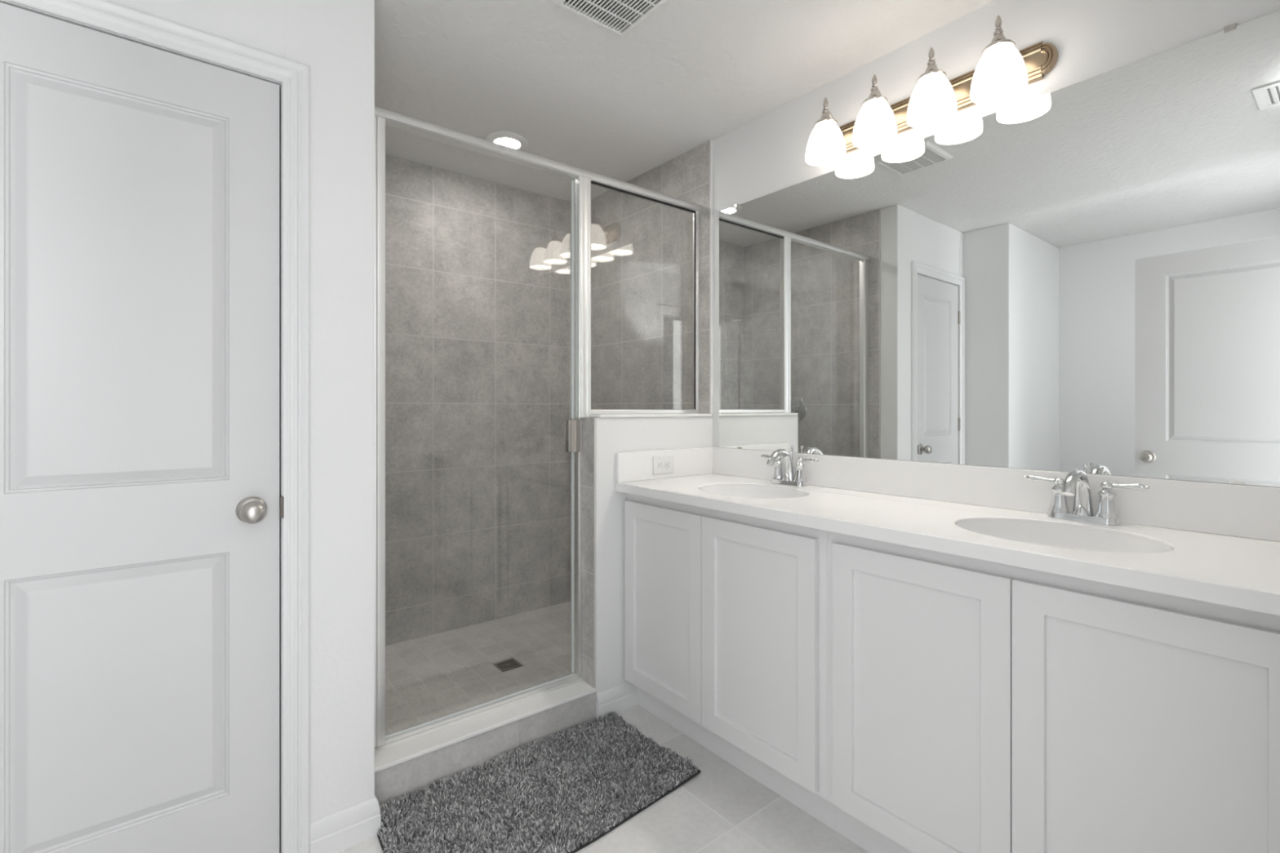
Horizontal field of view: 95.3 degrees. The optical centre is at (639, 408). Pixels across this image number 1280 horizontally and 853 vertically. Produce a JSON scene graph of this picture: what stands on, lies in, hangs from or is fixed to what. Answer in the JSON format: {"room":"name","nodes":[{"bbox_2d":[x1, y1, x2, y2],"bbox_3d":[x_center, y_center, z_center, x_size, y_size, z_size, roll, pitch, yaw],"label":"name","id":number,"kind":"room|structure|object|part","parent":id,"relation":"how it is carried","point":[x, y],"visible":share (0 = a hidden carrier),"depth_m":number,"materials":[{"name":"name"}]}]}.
{"room":"bathroom","nodes":[
{"label":"bathroom","id":0,"kind":"room"},
{"bbox_2d":[106,0,374,822],"bbox_3d":[-1.515,-0.010,1.889,0.907,2.444,1.294,0,0,-39],"label":"wall","id":1,"kind":"structure","parent":0,"point":[335,38],"depth_m":1.60,"materials":[{"name":"white paint"}]},
{"bbox_2d":[0,2,279,852],"bbox_3d":[-1.169,0.179,1.322,0.607,2.047,0.102,0,0,-39],"label":"door","id":2,"kind":"structure","parent":1,"relation":"in","point":[140,183],"depth_m":1.35,"materials":[{"name":"white paint"}]},
{"bbox_3d":[-0.969,0.258,1.460,0.067,0.067,0.067,0,0,-39],"label":"knob","id":3,"kind":"part","parent":2,"relation":"part of","materials":[{"name":"silver metal"}]},
{"bbox_2d":[0,0,310,852],"bbox_3d":[-1.199,0.150,1.366,0.736,2.125,0.118,0,0,-39],"label":"trim","id":4,"kind":"structure","parent":1,"relation":"attached to","point":[293,77],"depth_m":1.53,"materials":[{"name":"white paint"}]},
{"bbox_3d":[-0.941,0.257,1.530,0.007,0.055,0.042,0,0,-39],"label":"strike plate","id":5,"kind":"part","parent":4,"relation":"part of","materials":[{"name":"grey metal"}]},
{"bbox_2d":[310,795,381,852],"bbox_3d":[-0.844,1.162,1.653,0.178,0.101,0.114,0,0,-39],"label":"baseboard","id":6,"kind":"structure","parent":1,"relation":"attached to","point":[343,829],"depth_m":1.61,"materials":[{"name":"white paint"}]},
{"bbox_2d":[385,600,574,734],"bbox_3d":[-0.633,1.204,2.687,1.467,0.116,0.947,0,0,-39],"label":"floor","id":7,"kind":"structure","parent":0,"point":[428,677],"depth_m":2.62,"materials":[{"name":"tile"}]},
{"bbox_2d":[493,657,522,671],"bbox_3d":[-0.590,1.144,2.607,0.098,0.004,0.098,0,0,-39],"label":"shower drain","id":8,"kind":"object","parent":7,"relation":"on","point":[509,664],"visible":1,"depth_m":2.60,"materials":[{"name":"silver metal"}]},
{"bbox_2d":[385,154,575,645],"bbox_3d":[-0.955,-0.008,3.101,1.482,2.440,0.100,0,0,-39],"label":"wall","id":9,"kind":"structure","parent":0,"point":[477,271],"depth_m":3.08,"materials":[{"name":"tile"}]},
{"bbox_2d":[336,705,869,852],"bbox_3d":[-0.359,1.262,0.834,3.581,0.100,2.051,0,0,-39],"label":"floor","id":10,"kind":"structure","parent":0,"point":[721,809],"depth_m":1.72,"materials":[{"name":"tile"}]},
{"bbox_2d":[374,691,596,805],"bbox_3d":[-0.543,1.156,2.070,0.837,0.112,0.150,0,0,-39],"label":"curb","id":11,"kind":"object","parent":10,"relation":"on","point":[411,775],"visible":0.36,"depth_m":1.97,"materials":[{"name":"tile"}]},
{"bbox_2d":[374,680,595,772],"bbox_3d":[-0.544,1.094,2.068,0.834,0.012,0.158,0,0,-39],"label":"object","id":12,"kind":"structure","parent":11,"relation":"on","point":[385,758],"depth_m":1.99,"materials":[{"name":"white stone"}]},
{"bbox_2d":[374,106,701,752],"bbox_3d":[-0.308,0.067,2.287,1.457,2.042,0.070,0,0,-39],"label":"shower frame","id":13,"kind":"object","parent":12,"relation":"on","point":[584,179],"visible":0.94,"depth_m":2.26,"materials":[{"name":"silver metal"}]},
{"bbox_3d":[-0.267,0.108,2.318,0.051,0.128,0.038,0,0,-39],"label":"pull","id":14,"kind":"part","parent":13,"relation":"part of","materials":[{"name":"silver metal"}]},
{"bbox_3d":[0.028,0.014,2.534,0.594,0.018,0.030,0,0,-39],"label":"rail","id":15,"kind":"part","parent":13,"relation":"part of","materials":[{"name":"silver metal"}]},
{"bbox_2d":[377,711,700,852],"bbox_3d":[-0.300,1.195,1.825,0.936,0.033,0.543,0,0,-39],"label":"bath mat","id":16,"kind":"object","parent":10,"relation":"on","point":[563,792],"visible":1,"depth_m":1.79,"materials":[{"name":"grey fabric"}]},
{"bbox_2d":[624,493,837,831],"bbox_3d":[0.422,0.772,2.150,0.514,0.881,0.928,0,0,-39],"label":"vanity cabinet","id":17,"kind":"object","parent":10,"relation":"on","point":[726,613],"visible":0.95,"depth_m":1.90,"materials":[{"name":"white paint"}]},
{"bbox_3d":[0.081,0.729,2.179,0.018,0.718,0.436,0,0,-39],"label":"door","id":18,"kind":"part","parent":17,"relation":"part of","materials":[{"name":"white paint"}]},
{"bbox_3d":[0.360,0.729,1.830,0.018,0.718,0.452,0,0,-39],"label":"door","id":19,"kind":"part","parent":17,"relation":"part of","materials":[{"name":"white paint"}]},
{"bbox_2d":[826,531,1279,852],"bbox_3d":[1.018,0.772,1.404,0.514,0.881,0.980,0,0,-39],"label":"vanity cabinet","id":20,"kind":"object","parent":10,"relation":"on","point":[974,705],"visible":0.97,"depth_m":1.22,"materials":[{"name":"white paint"}]},
{"bbox_3d":[0.672,0.729,1.440,0.018,0.718,0.438,0,0,-39],"label":"door","id":21,"kind":"part","parent":20,"relation":"part of","materials":[{"name":"white paint"}]},
{"bbox_2d":[615,446,1279,616],"bbox_3d":[0.714,0.254,1.755,0.554,0.155,1.910,0,0,-39],"label":"countertop","id":22,"kind":"structure","parent":20,"relation":"on","point":[1223,540],"depth_m":1.50,"materials":[{"name":"white stone"}]},
{"bbox_2d":[653,454,674,474],"bbox_3d":[0.100,0.236,2.457,0.117,0.075,0.008,0,0,-39],"label":"wall outlet","id":23,"kind":"object","parent":22,"relation":"attached to","point":[662,464],"visible":1,"depth_m":2.45,"materials":[{"name":"white plastic"}]},
{"bbox_2d":[657,461,663,468],"bbox_3d":[0.087,0.236,2.443,0.027,0.033,0.002,0,0,-39],"label":"receptacle","id":24,"kind":"object","parent":23,"relation":"attached to","point":[660,464],"depth_m":2.44,"materials":[{"name":"grey plastic"}]},
{"bbox_2d":[665,460,670,468],"bbox_3d":[0.117,0.236,2.467,0.027,0.033,0.002,0,0,-39],"label":"receptacle","id":25,"kind":"object","parent":23,"relation":"attached to","point":[667,462],"depth_m":2.47,"materials":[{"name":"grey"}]},
{"bbox_2d":[699,485,806,498],"bbox_3d":[0.405,0.394,2.116,0.356,0.174,0.449,0,0,-39],"label":"sink","id":26,"kind":"object","parent":22,"relation":"in","point":[733,491],"visible":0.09,"depth_m":2.28,"materials":[{"name":"white ceramic"}]},
{"bbox_2d":[760,445,818,486],"bbox_3d":[0.577,0.221,2.271,0.190,0.148,0.199,0,0,5],"label":"faucet","id":27,"kind":"object","parent":22,"relation":"on","point":[798,479],"visible":1,"depth_m":2.25,"materials":[{"name":"silver metal"}]},
{"bbox_3d":[0.529,0.233,2.337,0.049,0.092,0.109,0,0,-39],"label":"handle","id":28,"kind":"part","parent":27,"relation":"part of","materials":[{"name":"silver metal"}]},
{"bbox_3d":[0.539,0.219,2.241,0.156,0.126,0.047,0,0,-39],"label":"spout","id":29,"kind":"part","parent":27,"relation":"part of","materials":[{"name":"silver metal"}]},
{"bbox_3d":[0.598,0.216,2.287,0.012,0.138,0.011,0,0,-39],"label":"lift rod","id":30,"kind":"part","parent":27,"relation":"part of","materials":[{"name":"silver metal"}]},
{"bbox_3d":[0.631,0.233,2.209,0.049,0.092,0.109,0,0,-39],"label":"handle","id":31,"kind":"part","parent":27,"relation":"part of","materials":[{"name":"silver metal"}]},
{"bbox_2d":[956,521,1171,553],"bbox_3d":[0.985,0.394,1.390,0.356,0.174,0.449,0,0,-39],"label":"sink","id":32,"kind":"object","parent":22,"relation":"in","point":[1037,534],"visible":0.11,"depth_m":1.51,"materials":[{"name":"white ceramic"}]},
{"bbox_2d":[1023,463,1149,525],"bbox_3d":[1.164,0.221,1.536,0.190,0.148,0.199,0,0,5],"label":"faucet","id":33,"kind":"object","parent":22,"relation":"on","point":[1076,483],"visible":1,"depth_m":1.52,"materials":[{"name":"silver metal"}]},
{"bbox_3d":[1.116,0.233,1.602,0.049,0.092,0.109,0,0,-39],"label":"handle","id":34,"kind":"part","parent":33,"relation":"part of","materials":[{"name":"silver metal"}]},
{"bbox_3d":[1.126,0.219,1.506,0.156,0.126,0.047,0,0,-39],"label":"spout","id":35,"kind":"part","parent":33,"relation":"part of","materials":[{"name":"silver metal"}]},
{"bbox_3d":[1.185,0.216,1.552,0.012,0.138,0.011,0,0,-39],"label":"lift rod","id":36,"kind":"part","parent":33,"relation":"part of","materials":[{"name":"silver metal"}]},
{"bbox_3d":[1.218,0.233,1.475,0.049,0.092,0.109,0,0,-39],"label":"handle","id":37,"kind":"part","parent":33,"relation":"part of","materials":[{"name":"silver metal"}]},
{"bbox_3d":[0.947,0.729,1.095,0.018,0.718,0.438,0,0,-39],"label":"door","id":38,"kind":"part","parent":20,"relation":"part of","materials":[{"name":"white paint"}]},
{"bbox_2d":[574,416,712,693],"bbox_3d":[0.032,0.624,2.529,0.653,1.176,0.150,0,0,-39],"label":"wall","id":39,"kind":"structure","parent":0,"point":[614,434],"depth_m":2.32,"materials":[{"name":"white paint"}]},
{"bbox_2d":[596,681,638,718],"bbox_3d":[-0.088,1.162,2.329,0.197,0.101,0.013,0,0,-39],"label":"baseboard","id":40,"kind":"structure","parent":39,"relation":"attached to","point":[623,697],"depth_m":2.32,"materials":[{"name":"white paint"}]},
{"bbox_2d":[589,413,711,417],"bbox_3d":[0.037,0.029,2.526,0.619,0.013,0.162,0,0,-39],"label":"trim","id":41,"kind":"structure","parent":39,"relation":"on","point":[595,415],"depth_m":2.42,"materials":[{"name":"silver metal"}]},
{"bbox_2d":[710,139,713,413],"bbox_3d":[0.328,-0.602,2.669,0.016,1.251,0.007,0,0,-39],"label":"trim","id":42,"kind":"structure","parent":39,"relation":"attached to","point":[711,140],"depth_m":2.66,"materials":[{"name":"white paint"}]},
{"bbox_2d":[374,0,995,203],"bbox_3d":[-0.723,-1.278,1.290,3.581,0.100,3.218,0,0,-39],"label":"ceiling","id":43,"kind":"structure","parent":0,"point":[583,95],"depth_m":2.11,"materials":[{"name":"white paint"}]},
{"bbox_2d":[485,131,528,150],"bbox_3d":[-0.609,-1.220,2.677,0.192,0.016,0.192,0,0,-39],"label":"recessed light","id":44,"kind":"object","parent":43,"relation":"in","point":[512,140],"visible":0.67,"depth_m":2.64,"materials":[{"name":"white plastic"}]},
{"bbox_2d":[551,0,666,37],"bbox_3d":[-0.077,-1.219,1.732,0.270,0.017,0.270,0,0,-39],"label":"ceiling vent","id":45,"kind":"object","parent":43,"relation":"in","point":[620,17],"visible":1,"depth_m":1.78,"materials":[{"name":"white plastic"}]},
{"bbox_2d":[591,0,1279,487],"bbox_3d":[0.631,-0.008,2.372,0.115,2.440,3.218,0,0,-39],"label":"wall","id":46,"kind":"structure","parent":0,"point":[766,155],"depth_m":2.54,"materials":[{"name":"white paint"}]},
{"bbox_2d":[805,15,1057,166],"bbox_3d":[0.854,-1.009,1.887,0.170,0.218,0.793,0,0,-39],"label":"vanity light","id":47,"kind":"object","parent":46,"relation":"attached to","point":[1003,72],"visible":1,"depth_m":1.80,"materials":[{"name":"nickel"},{"name":"frosted white glass"}]},
{"bbox_3d":[0.667,-0.962,2.097,0.140,0.124,0.140,0,0,-39],"label":"lamp shade","id":48,"kind":"part","parent":47,"relation":"part of","materials":[{"name":"white glass"}]},
{"bbox_3d":[0.784,-0.962,1.950,0.140,0.124,0.140,0,0,-39],"label":"lamp shade","id":49,"kind":"part","parent":47,"relation":"part of","materials":[{"name":"white glass"}]},
{"bbox_3d":[0.901,-0.962,1.804,0.140,0.124,0.140,0,0,-39],"label":"lamp shade","id":50,"kind":"part","parent":47,"relation":"part of","materials":[{"name":"white glass"}]},
{"bbox_3d":[1.018,-0.962,1.657,0.140,0.124,0.140,0,0,-39],"label":"lamp shade","id":51,"kind":"part","parent":47,"relation":"part of","materials":[{"name":"white glass"}]},
{"bbox_2d":[713,447,1279,542],"bbox_3d":[0.929,0.235,1.914,0.020,0.119,1.890,0,0,-39],"label":"backsplash","id":52,"kind":"structure","parent":46,"relation":"attached to","point":[1246,511],"depth_m":1.68,"materials":[{"name":"white stone"}]},
{"bbox_2d":[719,9,1279,487],"bbox_3d":[0.940,-0.359,1.908,0.010,1.070,1.866,0,0,-39],"label":"mirror","id":53,"kind":"object","parent":46,"relation":"attached to","point":[1087,272],"visible":1,"depth_m":1.65,"materials":[{"name":"silver mirror"}]}
]}

